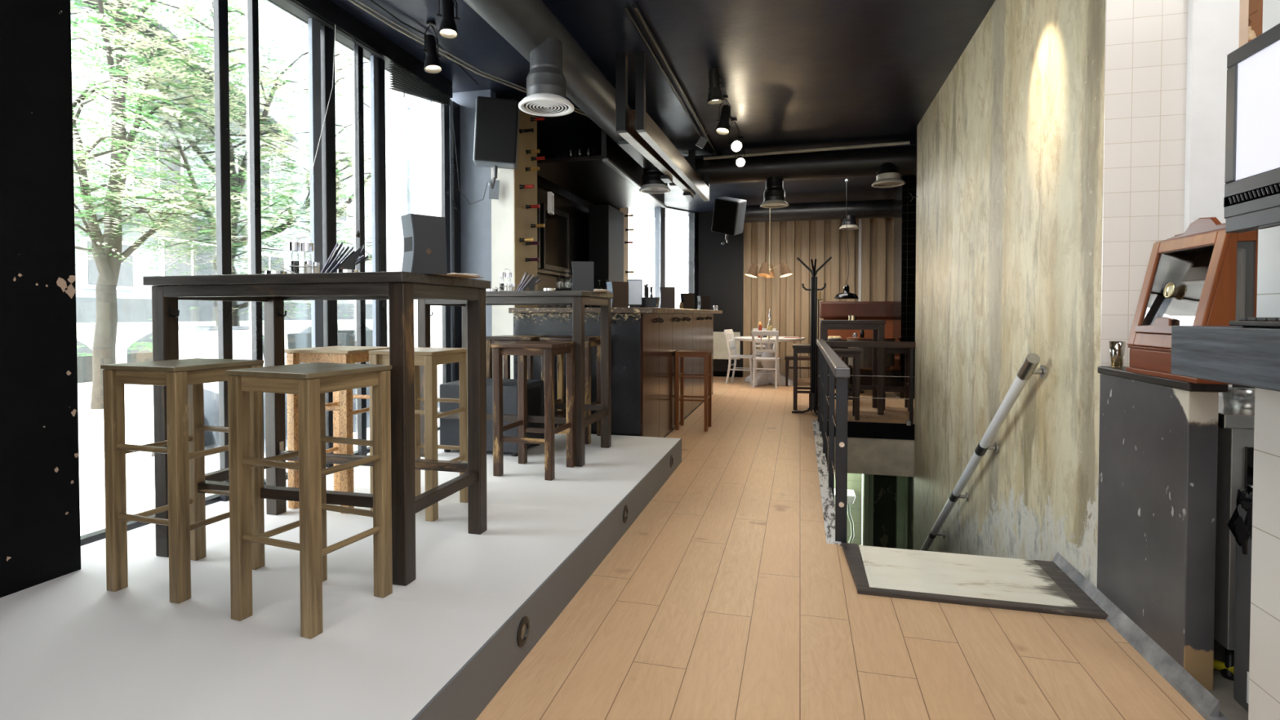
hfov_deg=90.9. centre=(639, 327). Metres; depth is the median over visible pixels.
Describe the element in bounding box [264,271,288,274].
ashtray
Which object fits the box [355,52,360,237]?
blind cord
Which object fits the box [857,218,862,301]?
trim
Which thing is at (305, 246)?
oil bottle
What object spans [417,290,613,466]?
table
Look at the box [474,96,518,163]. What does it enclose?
grille
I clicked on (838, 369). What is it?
stair railing
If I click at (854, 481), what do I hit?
tile
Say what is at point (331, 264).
napkin holder
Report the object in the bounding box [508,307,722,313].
countertop
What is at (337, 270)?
ashtray
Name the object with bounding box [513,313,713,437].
bar counter
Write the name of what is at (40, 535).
wall
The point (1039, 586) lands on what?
doormat
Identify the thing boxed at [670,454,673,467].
step light
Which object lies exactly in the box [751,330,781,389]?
dining chair
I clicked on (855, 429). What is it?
trim
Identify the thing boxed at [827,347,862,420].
bar stool
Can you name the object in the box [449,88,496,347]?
wall
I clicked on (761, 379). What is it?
round table
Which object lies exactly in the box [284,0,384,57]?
blind
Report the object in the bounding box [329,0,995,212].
ceiling
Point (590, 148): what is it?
tumbler
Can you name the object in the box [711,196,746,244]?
wall speaker
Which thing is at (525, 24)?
air duct
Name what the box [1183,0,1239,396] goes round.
wall panel
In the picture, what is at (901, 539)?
door
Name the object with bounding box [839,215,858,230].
air diffuser
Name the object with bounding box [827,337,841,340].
bread plate
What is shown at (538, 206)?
wine bottle
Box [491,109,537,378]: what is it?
pillar
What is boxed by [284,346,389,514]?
bar stool
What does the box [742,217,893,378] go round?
wall
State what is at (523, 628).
step light
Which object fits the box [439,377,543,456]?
subwoofer
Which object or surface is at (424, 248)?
menu stand
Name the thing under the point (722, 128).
spotlight
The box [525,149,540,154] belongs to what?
wine bottle
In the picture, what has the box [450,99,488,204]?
cable
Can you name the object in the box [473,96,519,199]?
wall speaker
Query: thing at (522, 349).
bar stool
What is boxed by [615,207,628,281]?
pillar
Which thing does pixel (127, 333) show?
wall
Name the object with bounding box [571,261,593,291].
menu stand
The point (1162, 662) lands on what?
baseboard
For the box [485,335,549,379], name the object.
bar stool
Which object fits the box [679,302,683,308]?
spice jar
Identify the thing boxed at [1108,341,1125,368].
glass
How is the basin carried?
attached to the tile
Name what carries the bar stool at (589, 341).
on the platform
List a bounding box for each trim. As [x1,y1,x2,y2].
[713,371,742,377]
[812,420,840,546]
[817,420,914,439]
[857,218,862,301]
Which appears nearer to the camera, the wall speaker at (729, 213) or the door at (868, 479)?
the door at (868, 479)
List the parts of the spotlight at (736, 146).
bulb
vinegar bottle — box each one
[288,241,301,273]
[498,272,505,290]
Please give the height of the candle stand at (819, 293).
1.475 m
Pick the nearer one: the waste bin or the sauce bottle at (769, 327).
the waste bin
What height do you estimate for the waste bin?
0.636 m
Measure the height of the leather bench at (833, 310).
1.345 m
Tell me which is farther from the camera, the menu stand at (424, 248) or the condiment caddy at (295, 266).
the condiment caddy at (295, 266)
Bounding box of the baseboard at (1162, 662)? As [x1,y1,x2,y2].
[1051,551,1228,719]
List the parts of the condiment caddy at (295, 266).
handle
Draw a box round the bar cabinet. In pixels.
[537,183,588,307]
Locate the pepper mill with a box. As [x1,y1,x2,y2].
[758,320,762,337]
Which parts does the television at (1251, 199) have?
panel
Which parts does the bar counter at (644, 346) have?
panel, panel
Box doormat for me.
[841,542,1107,619]
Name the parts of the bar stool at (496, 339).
leg, leg, seat, leg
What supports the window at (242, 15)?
in the wall at (327, 11)
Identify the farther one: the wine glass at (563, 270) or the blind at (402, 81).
the wine glass at (563, 270)
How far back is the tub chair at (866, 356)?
8.77 m
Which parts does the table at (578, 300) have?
leg, leg, leg, leg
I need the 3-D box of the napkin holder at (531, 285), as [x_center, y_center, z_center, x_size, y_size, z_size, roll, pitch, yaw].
[-0.763,-0.306,4.330,0.177,0.136,0.094,0,1,-10]
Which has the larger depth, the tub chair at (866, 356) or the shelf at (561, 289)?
the tub chair at (866, 356)
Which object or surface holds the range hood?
hanging from the ceiling
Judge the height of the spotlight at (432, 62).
0.318 m
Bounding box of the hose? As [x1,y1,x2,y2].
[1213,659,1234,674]
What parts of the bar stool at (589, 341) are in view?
leg, leg, seat, leg, leg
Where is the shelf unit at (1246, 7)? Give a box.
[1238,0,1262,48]
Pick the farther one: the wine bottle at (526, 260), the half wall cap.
the wine bottle at (526, 260)
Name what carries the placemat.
on the table at (401, 288)
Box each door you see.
[862,474,873,546]
[895,475,907,549]
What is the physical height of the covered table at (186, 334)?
0.830 m
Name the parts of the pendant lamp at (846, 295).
lamp shade, cord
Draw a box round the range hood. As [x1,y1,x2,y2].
[537,129,666,208]
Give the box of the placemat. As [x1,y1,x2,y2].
[433,273,484,278]
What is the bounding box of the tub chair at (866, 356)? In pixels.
[845,337,895,395]
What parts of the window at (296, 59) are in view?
sill, frame, frame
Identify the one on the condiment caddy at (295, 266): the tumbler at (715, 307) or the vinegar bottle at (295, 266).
the vinegar bottle at (295, 266)
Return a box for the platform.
[0,430,680,719]
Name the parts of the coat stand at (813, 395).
arm, arm, arm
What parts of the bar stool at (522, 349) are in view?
leg, leg, seat, leg, leg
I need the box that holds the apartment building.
[70,0,194,356]
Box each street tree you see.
[70,0,189,409]
[70,4,191,275]
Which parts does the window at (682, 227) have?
frame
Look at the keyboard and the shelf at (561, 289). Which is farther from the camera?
the shelf at (561, 289)
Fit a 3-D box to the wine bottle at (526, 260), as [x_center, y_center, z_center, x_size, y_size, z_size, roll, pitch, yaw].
[-1.041,-0.598,5.597,0.313,0.074,0.072,0,1,14]
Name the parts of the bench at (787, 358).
leg, seat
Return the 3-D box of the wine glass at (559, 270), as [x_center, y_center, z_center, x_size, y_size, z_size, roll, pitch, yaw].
[-0.793,-0.474,6.218,0.072,0.184,0.070,0,1,14]
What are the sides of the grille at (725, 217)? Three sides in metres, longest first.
0.448 x 0.346 x 0.039 m
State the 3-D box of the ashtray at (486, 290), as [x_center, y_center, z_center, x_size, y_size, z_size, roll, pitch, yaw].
[-1.020,-0.251,4.350,0.084,0.024,0.084,0,1,14]
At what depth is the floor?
2.26 m
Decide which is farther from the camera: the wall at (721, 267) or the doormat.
the wall at (721, 267)
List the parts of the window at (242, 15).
frame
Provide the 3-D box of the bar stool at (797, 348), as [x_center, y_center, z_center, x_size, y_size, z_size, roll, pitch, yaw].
[2.035,0.600,7.731,0.320,0.775,0.480,0,1,14]
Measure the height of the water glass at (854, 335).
0.100 m
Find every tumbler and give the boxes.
[567,148,574,157]
[576,147,583,156]
[585,146,591,155]
[713,305,717,310]
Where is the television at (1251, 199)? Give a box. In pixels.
[1223,22,1279,233]
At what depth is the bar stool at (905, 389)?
7.51 m
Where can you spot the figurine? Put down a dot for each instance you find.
(1251, 34)
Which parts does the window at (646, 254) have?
frame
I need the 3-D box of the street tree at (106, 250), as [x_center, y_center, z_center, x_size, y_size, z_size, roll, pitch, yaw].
[-5.303,-1.865,6.737,3.275,5.459,3.619,1,1,27]
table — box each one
[142,271,490,586]
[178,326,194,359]
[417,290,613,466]
[733,336,804,386]
[819,320,885,414]
[827,338,864,393]
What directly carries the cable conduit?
attached to the ceiling
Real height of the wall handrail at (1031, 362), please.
2.004 m
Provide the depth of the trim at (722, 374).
11.52 m
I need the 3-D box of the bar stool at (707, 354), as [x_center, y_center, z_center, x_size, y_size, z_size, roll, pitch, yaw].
[0.541,0.628,6.336,0.330,0.778,0.310,0,1,14]
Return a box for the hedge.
[76,307,194,355]
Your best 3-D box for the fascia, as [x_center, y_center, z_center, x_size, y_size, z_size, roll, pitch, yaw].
[-0.590,1.032,1.312,0.008,0.182,7.410,0,1,14]
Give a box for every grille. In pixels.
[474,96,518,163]
[527,386,541,445]
[711,199,737,235]
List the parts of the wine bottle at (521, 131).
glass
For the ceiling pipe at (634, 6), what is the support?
attached to the ceiling
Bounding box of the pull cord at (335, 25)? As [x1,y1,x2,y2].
[309,25,335,185]
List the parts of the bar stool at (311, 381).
leg, seat, leg, leg, leg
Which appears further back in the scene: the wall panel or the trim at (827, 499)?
the trim at (827, 499)
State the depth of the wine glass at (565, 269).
6.23 m
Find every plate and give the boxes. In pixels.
[447,272,479,276]
[593,288,610,291]
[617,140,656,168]
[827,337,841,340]
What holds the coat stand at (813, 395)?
on the floor
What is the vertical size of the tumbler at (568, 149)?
0.100 m
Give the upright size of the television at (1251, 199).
0.436 m
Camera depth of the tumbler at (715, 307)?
8.98 m
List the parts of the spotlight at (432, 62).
bulb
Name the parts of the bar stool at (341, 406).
leg, leg, seat, leg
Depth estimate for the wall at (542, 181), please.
7.67 m
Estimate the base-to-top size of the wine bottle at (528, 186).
0.074 m
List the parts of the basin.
bowl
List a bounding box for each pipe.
[623,3,723,155]
[703,141,910,159]
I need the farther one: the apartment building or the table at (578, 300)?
the apartment building
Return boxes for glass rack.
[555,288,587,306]
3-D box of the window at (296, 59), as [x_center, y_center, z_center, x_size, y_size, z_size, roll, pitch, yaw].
[-2.055,-0.490,3.752,0.106,2.797,0.580,0,1,14]
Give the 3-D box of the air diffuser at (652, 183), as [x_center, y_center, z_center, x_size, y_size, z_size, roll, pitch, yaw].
[0.157,-1.613,6.685,0.330,0.336,0.330,0,1,14]
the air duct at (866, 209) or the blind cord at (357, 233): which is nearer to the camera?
the blind cord at (357, 233)
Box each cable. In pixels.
[368,0,479,85]
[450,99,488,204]
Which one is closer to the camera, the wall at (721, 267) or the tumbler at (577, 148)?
the tumbler at (577, 148)
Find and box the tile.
[834,472,862,547]
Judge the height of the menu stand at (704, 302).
0.190 m
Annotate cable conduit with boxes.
[348,0,587,116]
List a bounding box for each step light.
[516,616,529,646]
[622,505,628,523]
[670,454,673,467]
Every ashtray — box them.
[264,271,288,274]
[336,269,359,272]
[485,288,497,291]
[542,288,555,290]
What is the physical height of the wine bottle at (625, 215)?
0.074 m
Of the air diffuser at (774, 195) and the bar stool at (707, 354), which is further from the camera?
the air diffuser at (774, 195)
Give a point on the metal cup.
(851, 317)
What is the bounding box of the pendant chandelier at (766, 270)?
[745,254,791,278]
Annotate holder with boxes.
[320,242,368,272]
[516,272,542,290]
[640,283,659,307]
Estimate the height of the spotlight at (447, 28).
0.281 m
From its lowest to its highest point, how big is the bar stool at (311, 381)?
0.791 m
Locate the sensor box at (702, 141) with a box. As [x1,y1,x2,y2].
[695,132,708,149]
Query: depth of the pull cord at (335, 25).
3.84 m
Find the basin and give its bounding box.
[834,488,855,543]
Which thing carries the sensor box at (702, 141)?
attached to the ceiling
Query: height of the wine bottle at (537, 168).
0.074 m
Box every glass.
[555,269,563,288]
[563,270,569,288]
[564,269,571,288]
[852,333,857,337]
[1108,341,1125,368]
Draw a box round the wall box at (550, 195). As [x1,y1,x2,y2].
[547,191,554,214]
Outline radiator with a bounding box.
[713,331,740,359]
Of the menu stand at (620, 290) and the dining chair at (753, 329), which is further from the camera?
the dining chair at (753, 329)
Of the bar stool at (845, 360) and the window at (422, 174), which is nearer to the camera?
the window at (422, 174)
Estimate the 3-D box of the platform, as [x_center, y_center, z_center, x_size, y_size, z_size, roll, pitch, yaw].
[-1.567,1.026,1.559,2.007,0.183,7.410,0,1,14]
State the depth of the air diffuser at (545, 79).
3.74 m
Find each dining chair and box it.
[724,328,757,383]
[751,328,776,373]
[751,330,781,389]
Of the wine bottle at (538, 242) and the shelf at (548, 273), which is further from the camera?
the shelf at (548, 273)
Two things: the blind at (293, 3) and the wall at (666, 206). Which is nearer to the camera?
the blind at (293, 3)
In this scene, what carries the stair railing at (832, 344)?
on the trim at (855, 429)
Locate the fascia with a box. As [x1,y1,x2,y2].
[411,438,681,719]
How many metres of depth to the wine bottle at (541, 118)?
5.65 m
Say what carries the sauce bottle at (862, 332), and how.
on the table at (850, 380)
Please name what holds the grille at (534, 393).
attached to the subwoofer
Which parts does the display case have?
door glass, door frame, moulding, panel, panel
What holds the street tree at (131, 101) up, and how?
on the terrace
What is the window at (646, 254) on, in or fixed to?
in the wall at (666, 206)
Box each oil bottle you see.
[301,242,314,273]
[505,272,511,290]
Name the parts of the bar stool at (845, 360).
leg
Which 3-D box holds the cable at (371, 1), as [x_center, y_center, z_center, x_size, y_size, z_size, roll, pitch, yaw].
[-1.752,-1.935,3.293,0.058,0.082,3.601,0,1,16]
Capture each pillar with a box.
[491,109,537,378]
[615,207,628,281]
[892,175,916,398]
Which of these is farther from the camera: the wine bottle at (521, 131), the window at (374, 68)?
the wine bottle at (521, 131)
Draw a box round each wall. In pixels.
[0,0,80,597]
[76,321,194,386]
[269,0,452,97]
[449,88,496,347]
[537,144,593,208]
[666,206,698,213]
[697,211,743,371]
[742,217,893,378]
[873,474,896,548]
[907,476,914,550]
[913,0,1279,719]
[1096,0,1187,587]
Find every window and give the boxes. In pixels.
[80,0,232,546]
[227,0,264,484]
[258,0,337,484]
[334,39,366,455]
[353,49,386,453]
[385,68,461,431]
[628,206,665,307]
[665,207,698,309]
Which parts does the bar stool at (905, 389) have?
leg, seat, leg, leg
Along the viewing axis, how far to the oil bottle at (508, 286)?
4.33 m
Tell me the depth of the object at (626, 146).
6.06 m
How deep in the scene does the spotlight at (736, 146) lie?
6.17 m
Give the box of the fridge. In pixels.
[588,204,623,307]
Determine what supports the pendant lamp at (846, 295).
hanging from the ceiling
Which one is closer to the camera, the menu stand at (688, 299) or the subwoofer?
the subwoofer
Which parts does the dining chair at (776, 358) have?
post, leg, leg, rail, rail, seat, leg, post, leg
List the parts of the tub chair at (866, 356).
leg, seat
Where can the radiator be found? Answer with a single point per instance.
(720, 349)
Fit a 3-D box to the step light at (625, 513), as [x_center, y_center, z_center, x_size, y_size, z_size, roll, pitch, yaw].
[-0.074,0.983,3.314,0.007,0.092,0.092,0,1,14]
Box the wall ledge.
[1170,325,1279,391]
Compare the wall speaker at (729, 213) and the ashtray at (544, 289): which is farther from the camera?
the wall speaker at (729, 213)
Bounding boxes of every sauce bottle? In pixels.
[767,311,772,337]
[860,329,864,337]
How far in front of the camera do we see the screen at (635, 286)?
5.69 m
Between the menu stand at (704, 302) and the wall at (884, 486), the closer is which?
the wall at (884, 486)
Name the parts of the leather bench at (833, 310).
panel, seat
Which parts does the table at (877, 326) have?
leg, leg, leg, leg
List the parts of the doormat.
panel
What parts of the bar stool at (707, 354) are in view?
leg, leg, seat, leg, leg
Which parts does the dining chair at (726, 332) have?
post, rail, leg, leg, post, seat, leg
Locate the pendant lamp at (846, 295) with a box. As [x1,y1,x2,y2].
[834,178,858,298]
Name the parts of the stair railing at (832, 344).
rail, post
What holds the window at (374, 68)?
in the wall at (327, 11)
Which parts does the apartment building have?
pane, pane, pane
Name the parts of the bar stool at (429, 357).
leg, leg, seat, leg, leg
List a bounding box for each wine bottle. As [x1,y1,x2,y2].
[519,128,533,133]
[519,184,533,189]
[519,237,533,242]
[524,166,539,171]
[524,257,539,262]
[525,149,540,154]
[525,204,540,208]
[525,240,539,245]
[530,116,544,121]
[530,155,545,160]
[530,223,545,228]
[624,214,633,217]
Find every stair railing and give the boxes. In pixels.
[816,338,849,546]
[825,341,915,425]
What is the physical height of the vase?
0.070 m
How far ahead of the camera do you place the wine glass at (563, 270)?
6.33 m
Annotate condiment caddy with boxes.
[280,236,319,273]
[495,268,515,290]
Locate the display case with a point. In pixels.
(1205, 274)
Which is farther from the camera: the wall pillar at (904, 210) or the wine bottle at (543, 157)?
the wall pillar at (904, 210)
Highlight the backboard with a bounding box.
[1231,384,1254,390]
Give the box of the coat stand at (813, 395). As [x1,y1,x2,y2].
[791,256,831,415]
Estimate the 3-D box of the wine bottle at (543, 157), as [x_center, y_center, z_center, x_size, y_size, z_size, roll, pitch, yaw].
[-1.009,-1.520,5.704,0.313,0.074,0.072,0,1,14]
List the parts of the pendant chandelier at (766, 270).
lamp shade, lamp shade, stem, lamp shade, lamp shade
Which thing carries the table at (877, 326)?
on the floor
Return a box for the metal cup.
[848,315,856,319]
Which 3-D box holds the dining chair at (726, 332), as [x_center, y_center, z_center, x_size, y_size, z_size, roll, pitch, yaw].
[1.678,0.486,10.426,0.481,0.895,0.429,1,1,24]
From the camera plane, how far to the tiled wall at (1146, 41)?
2.44 m
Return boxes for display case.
[1126,217,1257,384]
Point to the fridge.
(606, 222)
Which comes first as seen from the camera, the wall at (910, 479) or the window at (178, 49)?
the window at (178, 49)
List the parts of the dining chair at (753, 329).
seat, rail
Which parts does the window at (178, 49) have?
sill, frame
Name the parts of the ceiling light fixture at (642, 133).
hanger post, hanger post, hanger post, hanger post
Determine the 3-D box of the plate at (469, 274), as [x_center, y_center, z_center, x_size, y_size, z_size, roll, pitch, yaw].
[-0.762,-0.221,2.686,0.150,0.022,0.150,0,1,14]
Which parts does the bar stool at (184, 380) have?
leg, leg, seat, leg, leg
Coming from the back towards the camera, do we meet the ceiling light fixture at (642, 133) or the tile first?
the tile
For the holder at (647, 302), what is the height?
0.230 m
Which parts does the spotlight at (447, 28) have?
bulb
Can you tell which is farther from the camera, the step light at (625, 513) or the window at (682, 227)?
the window at (682, 227)
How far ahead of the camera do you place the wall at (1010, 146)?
2.95 m
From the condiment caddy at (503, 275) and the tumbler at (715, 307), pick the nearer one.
the condiment caddy at (503, 275)
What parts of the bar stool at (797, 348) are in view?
leg, leg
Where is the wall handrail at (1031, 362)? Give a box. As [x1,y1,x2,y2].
[920,353,1047,551]
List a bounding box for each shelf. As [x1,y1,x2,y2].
[537,269,573,279]
[555,288,571,290]
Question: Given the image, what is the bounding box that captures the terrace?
[77,382,155,535]
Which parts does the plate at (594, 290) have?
dish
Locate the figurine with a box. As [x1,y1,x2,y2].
[1248,9,1257,39]
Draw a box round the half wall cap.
[1097,365,1228,392]
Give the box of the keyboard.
[1229,317,1279,328]
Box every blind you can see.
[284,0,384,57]
[389,63,450,105]
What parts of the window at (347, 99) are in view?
frame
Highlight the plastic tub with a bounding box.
[1222,386,1254,408]
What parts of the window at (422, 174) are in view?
frame, frame, frame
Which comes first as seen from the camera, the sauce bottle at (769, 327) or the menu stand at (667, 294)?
the menu stand at (667, 294)
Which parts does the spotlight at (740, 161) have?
bulb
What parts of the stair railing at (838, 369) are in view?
post, post, post, post, rail, post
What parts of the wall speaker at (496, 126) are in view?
knob, wall plate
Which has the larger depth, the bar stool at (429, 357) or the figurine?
the bar stool at (429, 357)
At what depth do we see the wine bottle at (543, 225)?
5.67 m
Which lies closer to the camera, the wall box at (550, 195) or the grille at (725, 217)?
the wall box at (550, 195)
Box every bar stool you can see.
[100,358,265,603]
[225,362,392,639]
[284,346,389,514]
[368,346,467,521]
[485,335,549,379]
[490,341,575,480]
[539,335,600,444]
[675,350,712,431]
[792,343,817,410]
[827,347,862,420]
[830,346,848,384]
[884,347,914,411]
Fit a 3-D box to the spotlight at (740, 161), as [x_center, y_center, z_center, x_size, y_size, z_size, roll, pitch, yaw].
[1.089,-1.894,6.850,0.128,0.341,0.216,0,1,14]
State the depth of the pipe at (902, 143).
7.06 m
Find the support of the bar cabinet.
on the floor
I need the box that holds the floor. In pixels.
[475,376,1248,719]
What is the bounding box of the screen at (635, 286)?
[626,279,642,307]
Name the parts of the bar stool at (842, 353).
leg, seat, leg, leg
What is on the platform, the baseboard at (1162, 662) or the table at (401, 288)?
the table at (401, 288)
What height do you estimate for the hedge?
1.122 m
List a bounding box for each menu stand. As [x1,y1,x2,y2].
[400,213,447,274]
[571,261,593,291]
[606,281,628,307]
[659,287,675,308]
[680,293,694,309]
[697,295,710,310]
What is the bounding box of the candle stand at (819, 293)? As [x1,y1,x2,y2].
[817,291,822,338]
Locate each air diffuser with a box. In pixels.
[518,36,573,116]
[639,167,670,193]
[760,176,788,208]
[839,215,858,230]
[871,162,905,187]
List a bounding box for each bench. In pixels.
[784,355,810,386]
[819,301,893,390]
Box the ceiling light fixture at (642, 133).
[615,50,709,201]
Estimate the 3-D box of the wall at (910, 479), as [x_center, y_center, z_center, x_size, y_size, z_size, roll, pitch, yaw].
[3.323,2.540,7.661,0.100,2.100,2.420,0,1,14]
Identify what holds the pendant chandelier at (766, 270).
hanging from the ceiling
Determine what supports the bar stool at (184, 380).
on the platform
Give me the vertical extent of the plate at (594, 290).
0.022 m
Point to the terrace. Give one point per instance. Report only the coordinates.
(139, 398)
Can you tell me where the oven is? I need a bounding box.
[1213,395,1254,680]
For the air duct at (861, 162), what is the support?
hanging from the ceiling
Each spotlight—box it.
[422,20,442,73]
[436,0,459,39]
[706,66,724,104]
[715,95,732,135]
[727,118,742,152]
[734,136,746,167]
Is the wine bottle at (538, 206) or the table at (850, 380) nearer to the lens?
the wine bottle at (538, 206)
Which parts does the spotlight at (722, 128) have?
bulb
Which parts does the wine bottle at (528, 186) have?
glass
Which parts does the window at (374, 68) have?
frame, frame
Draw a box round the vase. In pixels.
[1248,26,1256,39]
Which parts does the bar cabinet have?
door frame, door frame, door panel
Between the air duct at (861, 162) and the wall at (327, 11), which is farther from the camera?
the air duct at (861, 162)
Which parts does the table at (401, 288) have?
leg, leg, leg, leg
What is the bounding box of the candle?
[817,291,821,299]
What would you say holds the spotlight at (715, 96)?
attached to the ceiling
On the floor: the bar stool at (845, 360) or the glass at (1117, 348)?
the bar stool at (845, 360)
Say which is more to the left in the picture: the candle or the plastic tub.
the candle
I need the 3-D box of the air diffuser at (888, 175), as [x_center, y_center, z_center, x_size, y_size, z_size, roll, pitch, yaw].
[2.753,-1.730,6.994,0.350,0.311,0.390,0,1,14]
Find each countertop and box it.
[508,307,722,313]
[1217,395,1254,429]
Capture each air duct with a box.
[462,0,639,164]
[669,145,916,186]
[743,199,893,222]
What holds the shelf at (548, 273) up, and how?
attached to the bar cabinet
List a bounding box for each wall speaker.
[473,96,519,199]
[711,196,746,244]
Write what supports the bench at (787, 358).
on the floor
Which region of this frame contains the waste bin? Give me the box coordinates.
[1227,488,1253,711]
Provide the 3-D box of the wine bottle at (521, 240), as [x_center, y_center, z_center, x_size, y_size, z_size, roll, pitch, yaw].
[-1.071,-0.755,5.477,0.313,0.074,0.072,0,1,14]

